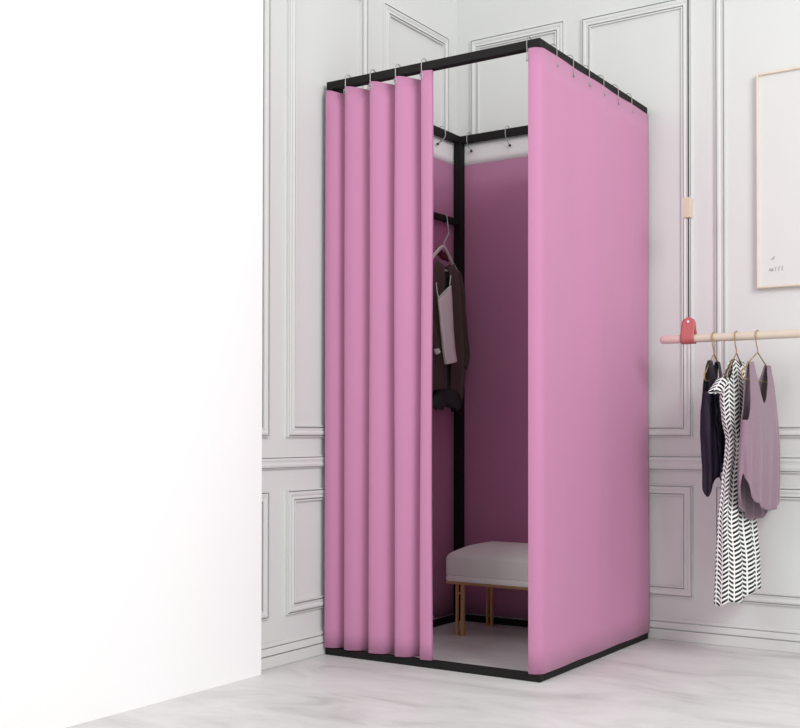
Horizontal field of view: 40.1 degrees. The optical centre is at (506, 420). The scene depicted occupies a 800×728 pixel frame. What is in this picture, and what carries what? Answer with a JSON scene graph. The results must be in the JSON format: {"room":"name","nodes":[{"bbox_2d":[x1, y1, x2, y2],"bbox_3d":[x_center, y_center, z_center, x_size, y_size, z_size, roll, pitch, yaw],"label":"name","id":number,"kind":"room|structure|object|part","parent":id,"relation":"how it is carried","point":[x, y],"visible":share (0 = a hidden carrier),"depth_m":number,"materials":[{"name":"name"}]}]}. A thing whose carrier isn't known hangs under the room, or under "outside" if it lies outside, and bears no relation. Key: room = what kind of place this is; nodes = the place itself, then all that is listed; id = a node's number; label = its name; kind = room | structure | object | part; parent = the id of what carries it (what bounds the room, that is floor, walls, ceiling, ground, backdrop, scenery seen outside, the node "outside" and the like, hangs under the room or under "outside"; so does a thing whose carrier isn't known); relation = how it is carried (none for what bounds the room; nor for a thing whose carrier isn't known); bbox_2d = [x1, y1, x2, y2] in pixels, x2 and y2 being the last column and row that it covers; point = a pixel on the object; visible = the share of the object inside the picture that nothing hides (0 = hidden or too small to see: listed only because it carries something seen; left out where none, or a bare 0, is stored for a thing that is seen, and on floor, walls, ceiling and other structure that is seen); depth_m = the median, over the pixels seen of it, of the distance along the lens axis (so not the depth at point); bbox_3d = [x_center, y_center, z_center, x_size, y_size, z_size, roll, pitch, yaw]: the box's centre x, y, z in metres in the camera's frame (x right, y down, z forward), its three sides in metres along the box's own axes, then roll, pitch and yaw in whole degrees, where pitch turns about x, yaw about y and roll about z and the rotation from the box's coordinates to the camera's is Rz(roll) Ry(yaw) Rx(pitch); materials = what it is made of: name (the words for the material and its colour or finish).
{"room":"clothing store","nodes":[
{"label":"clothing store","id":0,"kind":"room"},
{"bbox_2d":[0,0,262,727],"bbox_3d":[-1.843,-0.709,1.859,0.170,3.000,3.888,0,-1,30],"label":"wall","id":1,"kind":"structure","parent":0,"point":[131,131],"depth_m":3.02,"materials":[{"name":"white paint"}]},
{"bbox_2d":[261,0,455,642],"bbox_3d":[-0.607,-0.682,4.010,0.120,3.000,1.350,0,-1,30],"label":"wall","id":2,"kind":"structure","parent":0,"point":[327,30],"depth_m":3.75,"materials":[{"name":"paint"}]},
{"bbox_2d":[261,491,269,620],"bbox_3d":[-0.824,0.441,3.495,0.014,0.417,0.167,0,-1,30],"label":"trim","id":3,"kind":"structure","parent":2,"relation":"attached to","point":[265,495],"depth_m":3.55,"materials":[{"name":"white paint"}]},
{"bbox_2d":[262,0,270,436],"bbox_3d":[-0.824,-0.770,3.510,0.014,1.648,0.167,0,-1,30],"label":"trim","id":4,"kind":"structure","parent":2,"relation":"attached to","point":[266,3],"depth_m":3.56,"materials":[{"name":"white paint"}]},
{"bbox_2d":[262,456,324,469],"bbox_3d":[-0.537,0.146,3.987,0.014,0.040,1.300,0,-1,30],"label":"trim","id":5,"kind":"structure","parent":2,"relation":"attached to","point":[290,462],"depth_m":3.67,"materials":[{"name":"white paint"}]},
{"bbox_2d":[285,488,324,614],"bbox_3d":[-0.627,0.445,3.829,0.014,0.417,0.433,0,-1,30],"label":"trim","id":6,"kind":"structure","parent":2,"relation":"attached to","point":[292,606],"depth_m":3.66,"materials":[{"name":"white paint"}]},
{"bbox_2d":[286,0,368,436],"bbox_3d":[-0.627,-0.765,3.845,0.014,1.648,0.433,0,-1,30],"label":"trim","id":7,"kind":"structure","parent":2,"relation":"attached to","point":[292,430],"depth_m":3.67,"materials":[{"name":"white paint"}]},
{"bbox_2d":[261,613,453,670],"bbox_3d":[-0.536,0.774,3.979,0.016,0.086,1.300,0,-1,30],"label":"baseboard","id":8,"kind":"structure","parent":2,"relation":"attached to","point":[279,652],"depth_m":3.66,"materials":[{"name":"white paint"}]},
{"bbox_2d":[382,2,448,141],"bbox_3d":[-0.356,-0.760,4.307,0.014,1.648,0.445,0,-1,30],"label":"trim","id":9,"kind":"structure","parent":2,"relation":"attached to","point":[388,11],"depth_m":4.29,"materials":[{"name":"white paint"}]},
{"bbox_2d":[66,620,799,727],"bbox_3d":[0.269,0.826,1.416,5.200,0.080,5.500,0,-1,30],"label":"floor","id":10,"kind":"structure","parent":0,"point":[647,683],"depth_m":3.23,"materials":[{"name":"stone"}]},
{"bbox_2d":[325,38,647,682],"bbox_3d":[-0.051,-0.183,3.949,0.852,2.000,0.846,0,-1,30],"label":"frame","id":11,"kind":"object","parent":10,"relation":"on","point":[458,221],"visible":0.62,"depth_m":3.80,"materials":[{"name":"black metal"}]},
{"bbox_2d":[324,70,432,660],"bbox_3d":[-0.427,-0.184,3.705,0.450,1.940,0.066,0,-1,30],"label":"curtain","id":12,"kind":"object","parent":11,"relation":"hanging from","point":[378,598],"visible":1,"depth_m":3.68,"materials":[{"name":"pink fabric"}]},
{"bbox_3d":[-0.406,-1.166,4.170,0.028,0.028,0.790,0,-1,30],"label":"rail","id":13,"kind":"part","parent":11,"relation":"part of","materials":[{"name":"black metal"}]},
{"bbox_3d":[-0.406,0.807,4.146,0.028,0.024,0.790,0,-1,30],"label":"rail","id":14,"kind":"part","parent":11,"relation":"part of","materials":[{"name":"black metal"}]},
{"bbox_3d":[-0.258,0.800,3.584,0.852,0.024,0.028,0,-1,30],"label":"rail","id":15,"kind":"part","parent":11,"relation":"part of","materials":[{"name":"black metal"}]},
{"bbox_3d":[-0.258,-1.173,3.609,0.852,0.028,0.028,0,-1,30],"label":"rail","id":16,"kind":"part","parent":11,"relation":"part of","materials":[{"name":"black metal"}]},
{"bbox_2d":[432,136,453,617],"bbox_3d":[-0.415,-0.179,4.179,0.004,1.944,0.814,0,-1,30],"label":"curtain","id":17,"kind":"object","parent":11,"relation":"hanging from","point":[443,153],"visible":0.19,"depth_m":4.43,"materials":[{"name":"pink fabric"}]},
{"bbox_2d":[433,214,457,271],"bbox_3d":[-0.278,-0.717,4.349,0.066,0.243,0.216,0,-1,30],"label":"wooden hanger","id":18,"kind":"object","parent":11,"relation":"hanging from","point":[441,247],"visible":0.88,"depth_m":4.35,"materials":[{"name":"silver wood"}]},
{"bbox_3d":[-0.256,-0.649,4.335,0.014,0.100,0.216,0,-1,30],"label":"arm","id":19,"kind":"part","parent":18,"relation":"part of","materials":[{"name":"grey wood"}]},
{"bbox_2d":[436,276,456,363],"bbox_3d":[-0.240,-0.408,4.294,0.057,0.378,0.152,0,-1,30],"label":"camisole","id":20,"kind":"object","parent":18,"relation":"hanging from","point":[445,308],"visible":1,"depth_m":4.26,"materials":[{"name":"white fabric"}]},
{"bbox_2d":[432,274,461,411],"bbox_3d":[-0.242,-0.309,4.351,0.060,0.548,0.204,0,-1,30],"label":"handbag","id":21,"kind":"object","parent":18,"relation":"hanging from","point":[448,398],"visible":0.34,"depth_m":4.33,"materials":[{"name":"grey fabric"}]},
{"bbox_2d":[432,249,469,400],"bbox_3d":[-0.252,-0.381,4.334,0.078,0.618,0.321,0,-1,26],"label":"cardigan","id":22,"kind":"object","parent":18,"relation":"hanging from","point":[457,369],"visible":0.54,"depth_m":4.35,"materials":[{"name":"brown fabric"}]},
{"bbox_3d":[-0.198,-0.174,4.507,0.033,1.948,0.033,0,-1,30],"label":"corner post","id":23,"kind":"part","parent":11,"relation":"part of","materials":[{"name":"black metal"}]},
{"bbox_2d":[464,135,527,618],"bbox_3d":[0.166,-0.177,4.316,0.846,1.944,0.002,0,-1,30],"label":"curtain","id":24,"kind":"object","parent":11,"relation":"hanging from","point":[496,173],"visible":0.39,"depth_m":4.44,"materials":[{"name":"pink fabric"}]},
{"bbox_2d":[526,36,530,60],"bbox_3d":[0.071,-1.163,3.412,0.008,0.086,0.044,0,-1,30],"label":"curtain hook","id":25,"kind":"object","parent":11,"relation":"hanging from","point":[528,36],"visible":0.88,"depth_m":3.40,"materials":[{"name":"silver metal"}]},
{"bbox_3d":[0.156,-1.165,4.314,0.852,0.028,0.028,0,-1,30],"label":"rail","id":26,"kind":"part","parent":11,"relation":"part of","materials":[{"name":"black metal"}]},
{"bbox_3d":[0.156,0.809,4.289,0.852,0.024,0.028,0,-1,30],"label":"rail","id":27,"kind":"part","parent":11,"relation":"part of","materials":[{"name":"black metal"}]},
{"bbox_2d":[528,47,649,674],"bbox_3d":[0.316,-0.184,3.729,0.046,1.947,0.852,0,-1,33],"label":"curtain","id":28,"kind":"object","parent":11,"relation":"hanging from","point":[588,152],"visible":1,"depth_m":3.63,"materials":[{"name":"pink fabric"}]},
{"bbox_3d":[0.304,-1.172,3.752,0.028,0.028,0.790,0,-1,30],"label":"rail","id":29,"kind":"part","parent":11,"relation":"part of","materials":[{"name":"black metal"}]},
{"bbox_3d":[0.304,0.802,3.728,0.028,0.024,0.790,0,-1,30],"label":"rail","id":30,"kind":"part","parent":11,"relation":"part of","materials":[{"name":"black metal"}]},
{"bbox_2d":[446,541,527,635],"bbox_3d":[0.086,0.645,4.136,0.589,0.349,0.289,0,-1,30],"label":"bench","id":31,"kind":"object","parent":10,"relation":"on","point":[491,564],"visible":0.45,"depth_m":4.10,"materials":[{"name":"beige fabric"}]},
{"bbox_3d":[-0.178,0.722,4.146,0.036,0.196,0.014,0,-1,30],"label":"leg","id":32,"kind":"part","parent":31,"relation":"part of","materials":[{"name":"gold metal"}]},
{"bbox_2d":[446,541,527,581],"bbox_3d":[0.086,0.531,4.137,0.589,0.121,0.289,0,-1,30],"label":"seat cushion","id":33,"kind":"object","parent":31,"relation":"on","point":[492,561],"depth_m":4.08,"materials":[{"name":"beige fabric"}]},
{"bbox_3d":[-0.069,0.724,4.364,0.029,0.196,0.014,0,-1,30],"label":"leg","id":34,"kind":"part","parent":31,"relation":"part of","materials":[{"name":"gold metal"}]},
{"bbox_2d":[456,0,799,627],"bbox_3d":[1.705,-0.689,3.503,4.620,3.000,0.120,0,-1,30],"label":"wall","id":35,"kind":"structure","parent":0,"point":[641,56],"depth_m":4.02,"materials":[{"name":"paint"}]},
{"bbox_2d":[470,20,564,143],"bbox_3d":[0.037,-0.758,4.409,0.440,1.649,0.010,0,-1,30],"label":"trim","id":36,"kind":"structure","parent":35,"relation":"attached to","point":[558,27],"depth_m":4.46,"materials":[{"name":"white paint"}]},
{"bbox_2d":[465,613,799,653],"bbox_3d":[1.680,0.767,3.423,4.400,0.086,0.012,0,-1,30],"label":"baseboard","id":37,"kind":"structure","parent":35,"relation":"attached to","point":[742,635],"depth_m":3.94,"materials":[{"name":"white paint"}]},
{"bbox_2d":[581,0,692,436],"bbox_3d":[0.488,-0.756,4.143,0.456,1.639,0.010,0,-1,30],"label":"trim","id":38,"kind":"structure","parent":35,"relation":"attached to","point":[686,430],"depth_m":4.04,"materials":[{"name":"white paint"}]},
{"bbox_2d":[649,484,692,597],"bbox_3d":[0.488,0.449,4.128,0.456,0.416,0.010,0,-1,30],"label":"trim","id":39,"kind":"structure","parent":35,"relation":"attached to","point":[686,491],"depth_m":4.03,"materials":[{"name":"white paint"}]},
{"bbox_2d":[649,455,799,472],"bbox_3d":[1.680,0.151,3.431,4.400,0.059,0.010,0,-1,30],"label":"trim","id":40,"kind":"structure","parent":35,"relation":"attached to","point":[788,464],"depth_m":4.03,"materials":[{"name":"white paint"}]},
{"bbox_2d":[660,0,799,343],"bbox_3d":[0.992,-0.958,3.716,0.922,1.380,0.240,0,-1,30],"label":"rail","id":41,"kind":"object","parent":35,"relation":"attached to","point":[688,335],"visible":1,"depth_m":3.79,"materials":[{"name":"brown wood"}]},
{"bbox_3d":[0.635,-0.988,3.811,0.005,1.274,0.005,1,-1,-37],"label":"cord","id":42,"kind":"part","parent":41,"relation":"part of","materials":[{"name":"grey plastic"}]},
{"bbox_2d":[704,332,722,381],"bbox_3d":[0.714,-0.219,3.755,0.005,0.175,0.195,0,-1,30],"label":"wire hanger","id":43,"kind":"object","parent":41,"relation":"hanging from","point":[712,332],"visible":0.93,"depth_m":3.74,"materials":[{"name":"gold metal"}]},
{"bbox_2d":[700,360,724,496],"bbox_3d":[0.710,0.027,3.741,0.076,0.465,0.157,0,-1,19],"label":"sleeveless top","id":44,"kind":"object","parent":43,"relation":"hanging from","point":[712,437],"visible":0.8,"depth_m":3.69,"materials":[{"name":"black fabric"}]},
{"bbox_3d":[0.714,-0.181,3.754,0.005,0.101,0.195,0,-1,30],"label":"frame","id":45,"kind":"part","parent":43,"relation":"part of","materials":[{"name":"gold metal"}]},
{"bbox_2d":[727,331,741,380],"bbox_3d":[0.783,-0.219,3.714,0.005,0.175,0.195,0,-1,30],"label":"wire hanger","id":46,"kind":"object","parent":41,"relation":"hanging from","point":[735,331],"visible":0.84,"depth_m":3.70,"materials":[{"name":"gold metal"}]},
{"bbox_3d":[0.783,-0.182,3.714,0.005,0.101,0.195,0,-1,30],"label":"frame","id":47,"kind":"part","parent":46,"relation":"part of","materials":[{"name":"gold metal"}]},
{"bbox_3d":[0.975,-0.288,3.602,0.845,0.029,0.029,0,-1,30],"label":"rod","id":48,"kind":"part","parent":41,"relation":"part of","materials":[{"name":"brown wood"}]},
{"bbox_2d":[741,330,767,382],"bbox_3d":[0.846,-0.220,3.677,0.005,0.175,0.335,0,-1,30],"label":"wire hanger","id":49,"kind":"object","parent":41,"relation":"hanging from","point":[756,330],"visible":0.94,"depth_m":3.66,"materials":[{"name":"gold metal"}]},
{"bbox_3d":[0.846,-0.182,3.676,0.005,0.101,0.335,0,-1,30],"label":"frame","id":50,"kind":"part","parent":49,"relation":"part of","materials":[{"name":"gold metal"}]},
{"bbox_2d":[737,361,779,519],"bbox_3d":[0.857,0.072,3.690,0.093,0.532,0.367,0,-1,30],"label":"tank","id":51,"kind":"object","parent":49,"relation":"hanging from","point":[758,474],"visible":1,"depth_m":3.63,"materials":[{"name":"pink fabric"}]},
{"bbox_2d":[714,0,799,436],"bbox_3d":[0.956,-0.760,3.868,0.451,1.639,0.010,0,-1,30],"label":"trim","id":52,"kind":"structure","parent":35,"relation":"attached to","point":[719,5],"depth_m":3.97,"materials":[{"name":"white paint"}]},
{"bbox_2d":[715,486,799,606],"bbox_3d":[0.956,0.446,3.853,0.451,0.416,0.010,0,-1,30],"label":"trim","id":53,"kind":"structure","parent":35,"relation":"attached to","point":[785,493],"depth_m":3.85,"materials":[{"name":"white paint"}]},
{"bbox_2d":[756,66,799,288],"bbox_3d":[1.140,-0.856,3.753,0.566,0.769,0.026,0,-1,30],"label":"picture frame","id":54,"kind":"object","parent":35,"relation":"attached to","point":[778,91],"visible":1,"depth_m":3.86,"materials":[{"name":"white paper"}]},
{"bbox_2d":[708,359,760,605],"bbox_3d":[0.777,0.202,3.695,0.110,0.820,0.407,0,-1,30],"label":"dress","id":55,"kind":"object","parent":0,"point":[737,561],"visible":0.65,"depth_m":3.61,"materials":[{"name":"fabric"}]}
]}

